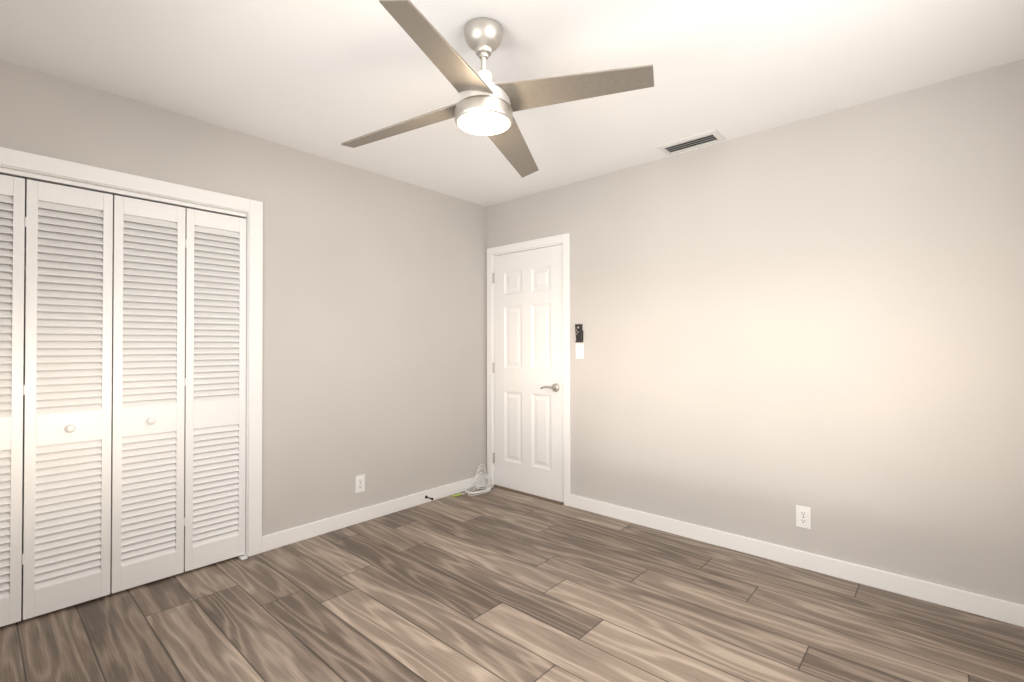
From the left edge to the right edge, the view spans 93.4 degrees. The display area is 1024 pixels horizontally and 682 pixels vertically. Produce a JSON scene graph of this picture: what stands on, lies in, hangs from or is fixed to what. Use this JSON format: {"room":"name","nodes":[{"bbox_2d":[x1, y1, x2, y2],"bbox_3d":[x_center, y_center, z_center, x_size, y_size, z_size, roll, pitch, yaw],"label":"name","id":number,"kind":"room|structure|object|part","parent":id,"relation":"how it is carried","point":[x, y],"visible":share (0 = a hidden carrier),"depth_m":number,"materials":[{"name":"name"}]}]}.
{"room":"empty bedroom","nodes":[
{"label":"empty bedroom","id":0,"kind":"room"},
{"bbox_2d":[0,173,239,568],"bbox_3d":[-2.327,0.021,2.628,0.730,2.440,2.020,-1,-1,42],"label":"wall","id":1,"kind":"structure","parent":0,"point":[112,306],"depth_m":2.65,"materials":[{"name":"paint"}]},
{"bbox_2d":[24,248,112,279],"bbox_3d":[-2.384,-0.400,2.683,0.360,0.116,1.818,-1,-1,42],"label":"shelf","id":2,"kind":"object","parent":1,"relation":"attached to","point":[25,260],"depth_m":2.43,"materials":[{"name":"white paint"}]},
{"bbox_2d":[0,60,486,535],"bbox_3d":[-1.403,0.024,3.022,0.120,2.440,3.640,-1,-1,42],"label":"wall","id":3,"kind":"structure","parent":0,"point":[374,352],"depth_m":3.19,"materials":[{"name":"beige paint"}]},
{"bbox_2d":[0,174,24,626],"bbox_3d":[-2.257,0.252,2.017,0.030,1.940,0.298,-1,-1,42],"label":"bifold closet door","id":4,"kind":"structure","parent":3,"relation":"in","point":[12,190],"depth_m":2.10,"materials":[{"name":"white paint"}]},
{"bbox_2d":[22,179,112,619],"bbox_3d":[-2.046,0.254,2.230,0.060,1.940,0.303,-1,-1,42],"label":"bifold closet door","id":5,"kind":"structure","parent":3,"relation":"in","point":[67,394],"depth_m":2.23,"materials":[{"name":"white paint"}]},
{"bbox_3d":[-2.033,0.403,2.221,0.030,0.037,0.037,-1,-1,42],"label":"knob","id":6,"kind":"part","parent":5,"relation":"part of","materials":[{"name":"white paint"}]},
{"bbox_2d":[0,147,262,556],"bbox_3d":[-1.973,0.206,2.372,0.136,2.063,1.366,-1,-1,42],"label":"trim","id":7,"kind":"structure","parent":3,"relation":"attached to","point":[41,168],"depth_m":2.78,"materials":[{"name":"white paint"}]},
{"bbox_2d":[111,195,185,593],"bbox_3d":[-1.842,0.256,2.458,0.060,1.940,0.298,-1,-1,42],"label":"bifold closet door","id":8,"kind":"structure","parent":3,"relation":"in","point":[148,418],"depth_m":2.46,"materials":[{"name":"white paint"}]},
{"bbox_3d":[-1.831,0.405,2.446,0.030,0.037,0.037,-1,-1,42],"label":"knob","id":9,"kind":"part","parent":8,"relation":"part of","materials":[{"name":"white paint"}]},
{"bbox_2d":[184,208,245,571],"bbox_3d":[-1.652,0.258,2.689,0.035,1.940,0.303,-1,-1,42],"label":"bifold closet door","id":10,"kind":"structure","parent":3,"relation":"in","point":[215,423],"depth_m":2.68,"materials":[{"name":"white paint"}]},
{"bbox_2d":[355,474,364,492],"bbox_3d":[-1.043,0.980,3.315,0.008,0.115,0.070,-1,-1,42],"label":"outlet","id":11,"kind":"object","parent":3,"relation":"attached to","point":[359,483],"visible":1,"depth_m":3.31,"materials":[{"name":"white plastic"}]},
{"bbox_2d":[262,474,486,551],"bbox_3d":[-0.843,1.202,3.530,0.013,0.092,1.880,-1,-1,42],"label":"baseboard","id":12,"kind":"structure","parent":3,"relation":"attached to","point":[299,533],"depth_m":3.30,"materials":[{"name":"white paint"}]},
{"bbox_2d":[0,485,1023,681],"bbox_3d":[-0.430,1.280,2.038,4.520,0.100,3.790,-1,-1,42],"label":"floor","id":13,"kind":"structure","parent":0,"point":[494,584],"depth_m":2.14,"materials":[{"name":"laminate"}]},
{"bbox_2d":[237,554,247,559],"bbox_3d":[-1.546,1.233,2.767,0.075,0.016,0.031,-1,-1,42],"label":"bracket","id":14,"kind":"object","parent":13,"relation":"attached to","point":[243,556],"depth_m":2.76,"materials":[{"name":"white plastic"}]},
{"bbox_2d":[461,464,493,495],"bbox_3d":[-0.277,1.149,4.015,0.178,0.206,0.387,-1,-1,42],"label":"cable","id":15,"kind":"object","parent":13,"relation":"on","point":[487,488],"depth_m":4.04,"materials":[{"name":"white plastic"}]},
{"bbox_2d":[0,0,1023,206],"bbox_3d":[-0.437,-1.260,2.066,4.520,0.100,3.790,-1,-1,42],"label":"ceiling","id":16,"kind":"structure","parent":0,"point":[324,78],"depth_m":2.10,"materials":[{"name":"white paint"}]},
{"bbox_2d":[341,0,653,177],"bbox_3d":[-0.110,-1.023,1.879,0.959,0.379,0.958,0,-1,-26],"label":"ceiling fan","id":17,"kind":"object","parent":16,"relation":"hanging from","point":[484,105],"visible":1,"depth_m":1.79,"materials":[{"name":"silver metal"}]},
{"bbox_3d":[-0.110,-0.973,1.878,0.217,0.144,0.217,-1,-1,42],"label":"motor","id":18,"kind":"part","parent":17,"relation":"part of","materials":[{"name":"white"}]},
{"bbox_2d":[457,110,509,135],"bbox_3d":[-0.110,-0.841,1.877,0.201,0.013,0.201,-1,-1,42],"label":"diffuser","id":19,"kind":"object","parent":17,"relation":"attached to","point":[476,122],"depth_m":1.84,"materials":[{"name":"white glass"}]},
{"bbox_2d":[657,129,725,154],"bbox_3d":[1.084,-1.197,2.927,0.355,0.014,0.173,-1,-1,42],"label":"ceiling vent","id":20,"kind":"object","parent":16,"relation":"in","point":[695,141],"visible":1,"depth_m":2.91,"materials":[{"name":"white metal"}]},
{"bbox_2d":[486,59,1023,604],"bbox_3d":[1.145,0.018,3.101,3.570,2.440,0.120,-1,-1,42],"label":"wall","id":21,"kind":"structure","parent":0,"point":[820,317],"depth_m":2.56,"materials":[{"name":"beige paint"}]},
{"bbox_2d":[493,244,563,502],"bbox_3d":[0.110,0.250,3.934,0.749,1.980,0.095,-1,-1,42],"label":"entry door","id":22,"kind":"structure","parent":21,"relation":"in","point":[528,356],"depth_m":3.92,"materials":[{"name":"white paint"}]},
{"bbox_2d":[487,233,570,505],"bbox_3d":[0.147,0.218,3.974,0.878,2.064,0.150,-1,-1,42],"label":"door frame","id":23,"kind":"structure","parent":21,"relation":"attached to","point":[564,239],"depth_m":3.82,"materials":[{"name":"white paint"}]},
{"bbox_2d":[575,324,582,341],"bbox_3d":[0.498,-0.057,3.581,0.056,0.134,0.030,-1,-1,42],"label":"remote","id":24,"kind":"object","parent":21,"relation":"attached to","point":[579,332],"visible":1,"depth_m":3.57,"materials":[{"name":"black plastic"}]},
{"bbox_2d":[576,343,583,358],"bbox_3d":[0.502,0.075,3.587,0.070,0.115,0.013,-1,-1,42],"label":"switch plate","id":25,"kind":"object","parent":21,"relation":"attached to","point":[579,350],"visible":1,"depth_m":3.58,"materials":[{"name":"white plastic"}]},
{"bbox_2d":[570,494,1023,626],"bbox_3d":[1.381,1.188,2.789,2.524,0.092,0.013,-1,-1,42],"label":"baseboard","id":26,"kind":"structure","parent":21,"relation":"attached to","point":[982,605],"depth_m":2.53,"materials":[{"name":"white paint"}]},
{"bbox_2d":[796,505,810,528],"bbox_3d":[1.581,0.955,2.616,0.070,0.115,0.008,-1,-1,42],"label":"outlet","id":27,"kind":"object","parent":21,"relation":"attached to","point":[803,516],"visible":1,"depth_m":2.61,"materials":[{"name":"white plastic"}]}
]}

